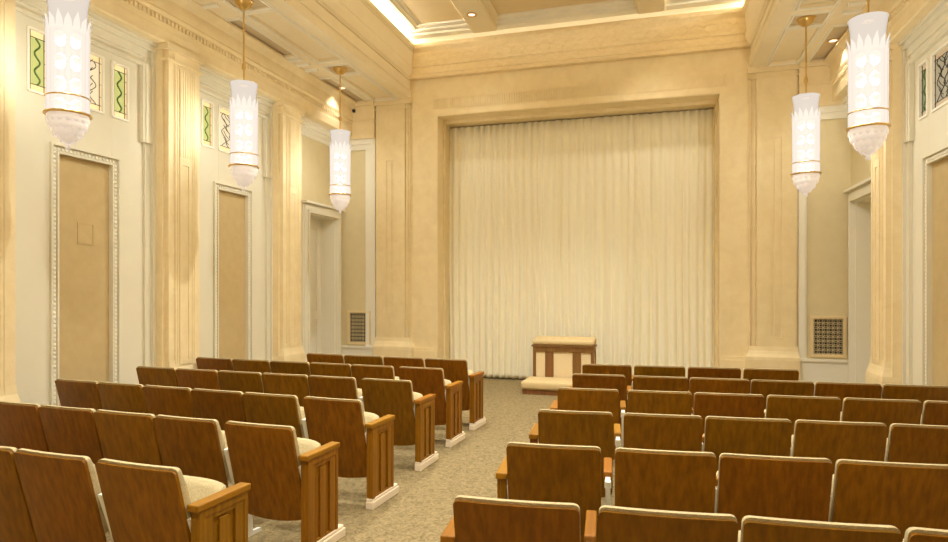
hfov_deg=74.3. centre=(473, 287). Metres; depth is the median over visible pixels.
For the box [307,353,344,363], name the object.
seat
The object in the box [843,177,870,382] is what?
door
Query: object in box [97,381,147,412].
seat
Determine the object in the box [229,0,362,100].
panel
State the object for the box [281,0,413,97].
beam
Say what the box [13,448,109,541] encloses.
seat
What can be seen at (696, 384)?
backrest
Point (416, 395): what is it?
seat cushion
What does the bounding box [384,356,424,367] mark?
cushion
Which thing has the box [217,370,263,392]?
seat
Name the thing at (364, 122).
entablature
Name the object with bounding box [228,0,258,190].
pendant lamp
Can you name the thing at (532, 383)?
cushion
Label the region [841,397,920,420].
backrest
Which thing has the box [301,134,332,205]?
wall
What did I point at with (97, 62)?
window
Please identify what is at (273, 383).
backrest
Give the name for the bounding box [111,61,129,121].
window
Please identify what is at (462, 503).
cushion
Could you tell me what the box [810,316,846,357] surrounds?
air vent
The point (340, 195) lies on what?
pendant lamp
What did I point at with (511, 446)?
cushion
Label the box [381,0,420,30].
light
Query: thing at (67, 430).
seat
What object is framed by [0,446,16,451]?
cushion
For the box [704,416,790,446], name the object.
backrest
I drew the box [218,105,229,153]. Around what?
window
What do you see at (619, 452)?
cushion
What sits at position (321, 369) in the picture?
seat
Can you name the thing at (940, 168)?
wall panel
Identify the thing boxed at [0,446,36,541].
seat
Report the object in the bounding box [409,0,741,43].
trim
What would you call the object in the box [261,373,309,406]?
seat
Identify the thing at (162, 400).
seat
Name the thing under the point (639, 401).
seat
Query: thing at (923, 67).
window
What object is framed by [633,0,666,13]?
ceiling beam
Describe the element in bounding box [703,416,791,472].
seat
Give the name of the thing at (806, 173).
pendant lamp
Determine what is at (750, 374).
seat
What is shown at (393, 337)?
pilaster
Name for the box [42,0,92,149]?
pendant lamp
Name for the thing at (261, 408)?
seat
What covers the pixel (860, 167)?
wall
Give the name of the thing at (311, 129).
trim
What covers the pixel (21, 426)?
seat
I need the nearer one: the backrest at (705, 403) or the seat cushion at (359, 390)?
the backrest at (705, 403)
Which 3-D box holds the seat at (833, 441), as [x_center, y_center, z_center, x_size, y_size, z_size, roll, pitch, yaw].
[2.462,1.315,4.293,0.574,0.869,0.471,0,0,12]
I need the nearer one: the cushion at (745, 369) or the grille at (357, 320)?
the cushion at (745, 369)
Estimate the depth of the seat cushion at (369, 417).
5.20 m
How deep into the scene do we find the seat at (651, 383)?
6.16 m
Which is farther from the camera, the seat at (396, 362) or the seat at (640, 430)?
the seat at (396, 362)
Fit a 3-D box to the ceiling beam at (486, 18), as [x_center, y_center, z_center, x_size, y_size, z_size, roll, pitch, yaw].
[-1.722,-4.615,4.394,0.600,0.190,13.900,0,0,16]
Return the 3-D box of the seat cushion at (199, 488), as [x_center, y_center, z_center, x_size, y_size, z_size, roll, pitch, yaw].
[-1.586,1.210,3.409,0.470,0.320,0.220,0,0,20]
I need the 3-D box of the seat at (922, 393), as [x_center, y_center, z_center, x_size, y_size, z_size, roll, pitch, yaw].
[4.056,1.315,5.821,0.574,0.869,0.471,0,0,14]
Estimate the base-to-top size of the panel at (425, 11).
0.016 m
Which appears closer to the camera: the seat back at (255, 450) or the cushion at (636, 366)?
the seat back at (255, 450)
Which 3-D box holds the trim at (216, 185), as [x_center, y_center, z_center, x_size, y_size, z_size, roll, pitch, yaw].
[-3.465,0.012,9.000,0.013,2.863,0.774,0,0,16]
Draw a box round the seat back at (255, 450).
[226,421,300,477]
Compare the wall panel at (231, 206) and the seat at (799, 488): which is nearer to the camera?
the seat at (799, 488)
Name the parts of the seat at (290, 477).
backrest, panel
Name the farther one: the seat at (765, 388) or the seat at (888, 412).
the seat at (765, 388)
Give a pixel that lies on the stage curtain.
(601, 228)
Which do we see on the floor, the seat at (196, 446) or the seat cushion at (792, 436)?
the seat at (196, 446)
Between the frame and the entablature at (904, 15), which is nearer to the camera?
the entablature at (904, 15)
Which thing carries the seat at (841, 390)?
on the floor
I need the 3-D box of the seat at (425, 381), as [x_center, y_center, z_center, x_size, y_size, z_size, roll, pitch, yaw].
[-0.503,1.315,7.090,0.662,0.869,0.545,0,0,19]
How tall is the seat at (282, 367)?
0.869 m
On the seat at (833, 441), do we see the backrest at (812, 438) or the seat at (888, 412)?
the backrest at (812, 438)
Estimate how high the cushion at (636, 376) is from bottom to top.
0.449 m
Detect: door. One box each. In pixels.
[301,200,345,361]
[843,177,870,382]
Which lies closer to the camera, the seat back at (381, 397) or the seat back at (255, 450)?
the seat back at (255, 450)
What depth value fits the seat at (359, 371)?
7.05 m
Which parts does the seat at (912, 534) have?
backrest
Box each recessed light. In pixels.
[466,12,476,17]
[826,38,838,43]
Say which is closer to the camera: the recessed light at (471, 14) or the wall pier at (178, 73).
the wall pier at (178, 73)
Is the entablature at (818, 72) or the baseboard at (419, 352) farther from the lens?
the baseboard at (419, 352)
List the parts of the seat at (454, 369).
backrest, panel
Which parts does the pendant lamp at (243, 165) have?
stem, glass crown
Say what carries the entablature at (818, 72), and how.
attached to the wall at (735, 62)
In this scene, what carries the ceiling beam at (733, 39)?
attached to the wall at (735, 62)
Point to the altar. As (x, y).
(556, 359)
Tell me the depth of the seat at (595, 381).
6.31 m
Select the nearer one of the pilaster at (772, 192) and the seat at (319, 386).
the seat at (319, 386)
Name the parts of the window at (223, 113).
pane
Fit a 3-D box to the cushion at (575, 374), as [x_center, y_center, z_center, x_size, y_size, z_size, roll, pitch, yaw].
[1.276,1.105,6.390,0.525,0.449,0.173,0,0,14]
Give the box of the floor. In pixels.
[105,377,715,541]
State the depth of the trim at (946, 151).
6.96 m
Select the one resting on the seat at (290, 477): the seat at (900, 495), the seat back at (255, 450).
the seat back at (255, 450)
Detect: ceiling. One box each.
[195,0,406,101]
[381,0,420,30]
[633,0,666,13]
[752,0,864,66]
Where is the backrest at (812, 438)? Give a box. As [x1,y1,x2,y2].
[792,419,886,456]
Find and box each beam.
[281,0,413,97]
[450,0,498,32]
[743,0,781,67]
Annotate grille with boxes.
[350,313,364,341]
[814,319,842,354]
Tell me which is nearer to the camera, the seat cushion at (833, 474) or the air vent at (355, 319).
the seat cushion at (833, 474)
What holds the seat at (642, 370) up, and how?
on the floor
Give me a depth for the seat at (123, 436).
4.41 m
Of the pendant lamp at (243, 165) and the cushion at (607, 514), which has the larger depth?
the pendant lamp at (243, 165)
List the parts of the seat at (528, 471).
panel, armrest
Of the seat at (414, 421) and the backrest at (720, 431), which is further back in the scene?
the seat at (414, 421)
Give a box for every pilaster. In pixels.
[373,98,413,361]
[745,63,800,380]
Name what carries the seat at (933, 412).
on the floor
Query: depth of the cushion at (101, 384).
5.72 m
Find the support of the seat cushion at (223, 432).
on the seat at (196, 446)
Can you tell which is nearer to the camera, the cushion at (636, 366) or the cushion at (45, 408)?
the cushion at (45, 408)
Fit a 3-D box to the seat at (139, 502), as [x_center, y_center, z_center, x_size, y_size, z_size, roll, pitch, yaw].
[-1.601,1.315,3.348,0.662,0.869,0.545,0,0,20]
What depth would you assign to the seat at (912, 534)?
2.26 m
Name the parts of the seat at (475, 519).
armrest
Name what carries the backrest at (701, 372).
on the seat at (701, 372)
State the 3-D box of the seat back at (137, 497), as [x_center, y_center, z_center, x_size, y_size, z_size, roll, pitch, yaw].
[-1.664,1.105,3.189,0.525,0.449,0.173,0,0,20]
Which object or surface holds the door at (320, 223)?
in the wall at (315, 155)
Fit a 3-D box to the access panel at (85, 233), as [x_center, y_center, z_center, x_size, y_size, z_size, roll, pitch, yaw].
[-4.165,-0.570,6.707,0.007,0.231,0.200,0,0,16]
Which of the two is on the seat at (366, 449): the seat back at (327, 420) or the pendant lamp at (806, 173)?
the seat back at (327, 420)
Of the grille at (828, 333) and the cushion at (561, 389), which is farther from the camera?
the grille at (828, 333)
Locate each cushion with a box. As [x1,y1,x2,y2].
[0,401,40,407]
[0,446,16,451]
[41,404,95,412]
[57,378,98,383]
[96,409,154,417]
[99,381,143,386]
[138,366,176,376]
[183,475,225,502]
[221,430,231,481]
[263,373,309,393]
[297,437,320,454]
[300,407,304,437]
[352,364,394,379]
[357,388,361,397]
[364,412,378,429]
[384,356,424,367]
[413,392,422,404]
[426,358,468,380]
[444,379,451,389]
[454,495,579,511]
[507,442,600,451]
[521,376,571,390]
[533,336,595,345]
[538,409,612,416]
[557,387,618,392]
[572,373,624,376]
[582,364,631,367]
[599,505,737,522]
[615,447,715,456]
[628,390,691,394]
[633,375,687,378]
[634,365,684,367]
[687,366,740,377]
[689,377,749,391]
[716,471,717,510]
[738,530,740,541]
[743,368,797,371]
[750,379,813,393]
[791,435,793,456]
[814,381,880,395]
[828,474,833,521]
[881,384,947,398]
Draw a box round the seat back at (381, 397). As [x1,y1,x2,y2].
[362,378,414,415]
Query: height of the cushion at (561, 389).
0.449 m
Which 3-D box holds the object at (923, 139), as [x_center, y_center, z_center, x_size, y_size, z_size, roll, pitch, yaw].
[4.901,-0.580,6.595,0.180,4.660,1.861,0,0,16]
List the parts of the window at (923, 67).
pane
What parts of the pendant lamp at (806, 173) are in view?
stem, glass crown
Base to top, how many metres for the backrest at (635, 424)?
0.449 m
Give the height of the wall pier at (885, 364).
4.680 m
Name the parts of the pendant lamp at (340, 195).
stem, glass crown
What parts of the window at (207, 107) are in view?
pane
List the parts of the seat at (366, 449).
backrest, panel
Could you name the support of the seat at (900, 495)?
on the floor
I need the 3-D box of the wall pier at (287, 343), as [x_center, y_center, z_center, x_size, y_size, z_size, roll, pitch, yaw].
[-3.036,-0.590,10.102,0.330,4.680,0.630,0,0,16]
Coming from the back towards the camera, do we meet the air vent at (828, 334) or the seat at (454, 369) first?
the air vent at (828, 334)
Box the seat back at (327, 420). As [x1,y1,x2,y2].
[304,396,366,445]
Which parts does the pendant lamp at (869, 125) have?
glass crown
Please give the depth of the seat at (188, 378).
6.70 m
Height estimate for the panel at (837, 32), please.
0.036 m
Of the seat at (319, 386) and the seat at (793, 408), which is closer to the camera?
the seat at (793, 408)
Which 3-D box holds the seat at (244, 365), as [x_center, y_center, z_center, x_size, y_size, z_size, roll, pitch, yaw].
[-2.669,1.315,7.814,0.568,0.869,0.471,0,0,19]
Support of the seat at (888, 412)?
on the floor
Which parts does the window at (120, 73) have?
pane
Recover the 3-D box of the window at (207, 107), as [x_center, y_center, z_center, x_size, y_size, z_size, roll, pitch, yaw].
[-3.626,-2.215,8.479,0.048,0.634,0.240,0,0,16]
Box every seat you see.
[0,401,48,451]
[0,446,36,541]
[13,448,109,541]
[38,404,103,463]
[55,378,102,409]
[94,409,162,465]
[95,458,250,541]
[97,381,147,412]
[136,366,178,386]
[142,385,195,417]
[153,414,231,487]
[176,368,219,389]
[191,388,246,430]
[196,357,233,370]
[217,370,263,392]
[224,421,344,541]
[232,359,270,373]
[242,392,304,437]
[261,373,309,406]
[270,360,310,376]
[302,396,398,509]
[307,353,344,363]
[308,375,361,399]
[309,362,351,376]
[344,355,383,365]
[351,364,398,388]
[359,378,438,470]
[383,356,424,376]
[398,366,464,447]
[425,358,485,430]
[440,495,596,541]
[496,442,611,541]
[529,409,620,497]
[550,387,625,459]
[568,373,631,425]
[582,364,633,412]
[599,505,738,541]
[615,447,717,512]
[623,413,703,451]
[628,390,693,414]
[633,375,688,391]
[634,365,684,376]
[687,366,740,389]
[689,377,749,408]
[693,392,764,434]
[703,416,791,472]
[716,453,832,530]
[738,515,902,541]
[743,368,798,393]
[750,379,813,409]
[764,395,841,434]
[791,419,887,473]
[814,381,881,411]
[828,459,947,538]
[840,397,921,437]
[881,384,947,413]
[885,423,947,463]
[903,527,947,541]
[920,400,947,425]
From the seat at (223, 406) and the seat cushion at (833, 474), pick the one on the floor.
the seat at (223, 406)
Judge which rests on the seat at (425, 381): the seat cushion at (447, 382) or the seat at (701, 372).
the seat cushion at (447, 382)
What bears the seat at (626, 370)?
on the floor
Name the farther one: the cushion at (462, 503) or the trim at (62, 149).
the trim at (62, 149)
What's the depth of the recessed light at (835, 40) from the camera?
9.09 m
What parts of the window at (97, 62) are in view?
pane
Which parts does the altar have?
post, panel, panel, rail, panel, post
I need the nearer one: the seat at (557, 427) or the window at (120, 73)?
the seat at (557, 427)
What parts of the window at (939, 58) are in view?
pane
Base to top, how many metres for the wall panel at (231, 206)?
2.810 m
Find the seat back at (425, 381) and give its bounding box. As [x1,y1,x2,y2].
[399,366,445,399]
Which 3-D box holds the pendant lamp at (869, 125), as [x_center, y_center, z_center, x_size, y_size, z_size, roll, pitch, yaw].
[3.724,-2.380,5.910,0.384,2.370,0.384,0,0,32]
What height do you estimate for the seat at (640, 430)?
0.869 m
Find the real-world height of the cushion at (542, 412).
0.449 m
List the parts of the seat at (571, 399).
armrest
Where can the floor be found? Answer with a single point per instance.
(422, 509)
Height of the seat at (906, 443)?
0.869 m
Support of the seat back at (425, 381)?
on the seat at (425, 381)
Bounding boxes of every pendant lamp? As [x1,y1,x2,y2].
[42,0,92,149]
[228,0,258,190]
[328,66,351,213]
[790,15,821,196]
[845,0,890,160]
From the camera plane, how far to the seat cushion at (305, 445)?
4.28 m
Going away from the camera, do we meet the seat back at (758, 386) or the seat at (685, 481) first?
the seat at (685, 481)
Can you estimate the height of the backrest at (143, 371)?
0.449 m
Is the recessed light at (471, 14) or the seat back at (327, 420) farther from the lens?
the recessed light at (471, 14)
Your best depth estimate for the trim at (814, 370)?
9.92 m
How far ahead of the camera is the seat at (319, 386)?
6.17 m
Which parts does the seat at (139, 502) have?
backrest, panel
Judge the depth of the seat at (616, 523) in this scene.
2.45 m
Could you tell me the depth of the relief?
10.81 m
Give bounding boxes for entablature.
[89,0,356,135]
[349,101,375,139]
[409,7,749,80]
[798,60,841,106]
[824,0,940,100]
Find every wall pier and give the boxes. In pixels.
[0,0,20,402]
[155,41,204,368]
[273,99,304,361]
[866,43,901,385]
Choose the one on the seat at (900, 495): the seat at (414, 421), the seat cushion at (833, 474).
the seat cushion at (833, 474)
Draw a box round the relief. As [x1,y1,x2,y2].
[416,20,744,62]
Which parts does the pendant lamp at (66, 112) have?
glass crown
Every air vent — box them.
[347,311,370,344]
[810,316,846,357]
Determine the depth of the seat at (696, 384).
6.03 m
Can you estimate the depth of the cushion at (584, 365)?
7.12 m
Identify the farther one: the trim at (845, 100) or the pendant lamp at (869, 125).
the trim at (845, 100)
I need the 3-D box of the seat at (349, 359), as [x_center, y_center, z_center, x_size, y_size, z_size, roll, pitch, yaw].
[-1.383,1.315,8.279,0.588,0.869,0.470,0,0,20]
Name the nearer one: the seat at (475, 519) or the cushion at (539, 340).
the seat at (475, 519)
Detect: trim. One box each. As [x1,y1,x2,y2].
[54,147,116,405]
[202,0,397,101]
[216,185,249,358]
[301,116,330,145]
[341,138,375,355]
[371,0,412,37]
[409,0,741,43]
[765,0,866,66]
[798,105,847,387]
[841,95,847,112]
[925,150,947,383]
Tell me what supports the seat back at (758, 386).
on the seat at (765, 388)
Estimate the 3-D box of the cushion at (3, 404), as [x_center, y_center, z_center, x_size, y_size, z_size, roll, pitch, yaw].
[-3.502,1.105,4.850,0.537,0.449,0.173,0,0,19]
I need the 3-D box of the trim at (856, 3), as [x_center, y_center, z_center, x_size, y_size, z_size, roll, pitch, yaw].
[3.633,-3.535,4.730,0.939,0.031,12.004,0,0,16]
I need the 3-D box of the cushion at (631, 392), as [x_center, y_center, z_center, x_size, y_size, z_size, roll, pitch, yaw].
[1.589,1.105,5.371,0.525,0.449,0.173,0,0,13]
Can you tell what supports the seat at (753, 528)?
on the floor
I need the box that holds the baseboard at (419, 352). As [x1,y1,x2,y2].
[414,347,744,378]
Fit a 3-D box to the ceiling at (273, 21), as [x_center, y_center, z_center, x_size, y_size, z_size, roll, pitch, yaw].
[-4.009,-3.650,5.377,1.821,0.201,14.531,0,0,16]
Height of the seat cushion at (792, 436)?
0.320 m
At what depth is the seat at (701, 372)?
6.86 m
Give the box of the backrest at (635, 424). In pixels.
[623,413,701,436]
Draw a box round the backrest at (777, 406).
[765,395,840,417]
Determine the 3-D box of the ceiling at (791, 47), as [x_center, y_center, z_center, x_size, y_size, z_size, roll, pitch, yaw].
[3.470,-3.650,3.234,1.820,0.201,14.530,0,0,16]
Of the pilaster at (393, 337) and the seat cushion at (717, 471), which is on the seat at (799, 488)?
the seat cushion at (717, 471)
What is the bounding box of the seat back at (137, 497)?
[98,458,190,532]
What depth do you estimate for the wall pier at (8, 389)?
5.62 m
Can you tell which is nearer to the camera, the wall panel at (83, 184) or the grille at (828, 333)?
the wall panel at (83, 184)
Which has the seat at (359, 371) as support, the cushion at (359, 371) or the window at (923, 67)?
the cushion at (359, 371)
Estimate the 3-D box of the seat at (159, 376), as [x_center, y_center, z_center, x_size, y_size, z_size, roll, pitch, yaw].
[-3.459,1.315,7.094,0.568,0.869,0.471,0,0,19]
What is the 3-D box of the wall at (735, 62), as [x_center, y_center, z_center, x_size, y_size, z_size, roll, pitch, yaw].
[1.772,-1.500,11.434,9.560,6.501,0.900,0,0,16]
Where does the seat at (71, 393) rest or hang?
on the floor
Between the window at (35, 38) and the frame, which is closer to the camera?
the window at (35, 38)
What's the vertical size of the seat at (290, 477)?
0.869 m
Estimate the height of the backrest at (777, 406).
0.449 m
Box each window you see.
[26,25,44,95]
[90,51,104,113]
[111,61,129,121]
[201,98,213,148]
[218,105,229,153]
[918,58,928,120]
[931,41,947,112]
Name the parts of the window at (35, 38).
pane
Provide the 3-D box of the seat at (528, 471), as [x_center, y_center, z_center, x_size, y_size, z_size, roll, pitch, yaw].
[0.485,1.315,3.732,0.664,0.869,0.546,0,0,12]
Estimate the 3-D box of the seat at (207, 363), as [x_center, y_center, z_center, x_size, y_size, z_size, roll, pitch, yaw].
[-3.195,1.315,7.999,0.568,0.869,0.471,0,0,19]
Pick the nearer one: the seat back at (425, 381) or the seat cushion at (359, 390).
the seat cushion at (359, 390)
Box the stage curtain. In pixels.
[449,109,713,378]
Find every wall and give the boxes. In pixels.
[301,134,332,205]
[341,0,850,366]
[851,145,870,185]
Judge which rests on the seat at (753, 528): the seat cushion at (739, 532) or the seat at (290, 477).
the seat cushion at (739, 532)
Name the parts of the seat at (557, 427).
panel, armrest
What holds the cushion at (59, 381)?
on the seat at (71, 393)
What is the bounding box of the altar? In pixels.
[521,336,596,395]
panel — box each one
[59,155,108,405]
[77,222,93,244]
[219,190,244,358]
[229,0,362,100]
[401,0,610,23]
[790,13,847,58]
[932,157,947,385]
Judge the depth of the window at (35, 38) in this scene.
6.13 m
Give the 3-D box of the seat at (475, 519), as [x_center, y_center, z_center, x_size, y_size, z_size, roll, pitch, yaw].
[0.214,1.315,2.819,0.664,0.869,0.546,0,0,12]
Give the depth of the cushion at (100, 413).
4.40 m
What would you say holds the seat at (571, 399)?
on the floor
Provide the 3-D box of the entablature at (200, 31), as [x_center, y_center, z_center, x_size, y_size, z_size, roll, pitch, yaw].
[-4.459,-3.230,5.350,0.610,0.640,14.230,0,0,16]
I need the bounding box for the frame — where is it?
[429,73,730,366]
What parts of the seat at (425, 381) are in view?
backrest, panel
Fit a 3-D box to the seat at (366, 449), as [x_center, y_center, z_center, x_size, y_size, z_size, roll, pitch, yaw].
[-1.041,1.315,5.182,0.662,0.869,0.545,0,0,20]
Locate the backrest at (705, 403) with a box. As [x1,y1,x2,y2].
[693,392,763,414]
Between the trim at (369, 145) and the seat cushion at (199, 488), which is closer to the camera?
the seat cushion at (199, 488)
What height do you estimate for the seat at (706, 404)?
0.869 m
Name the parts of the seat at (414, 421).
backrest, panel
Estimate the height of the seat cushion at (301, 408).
0.320 m

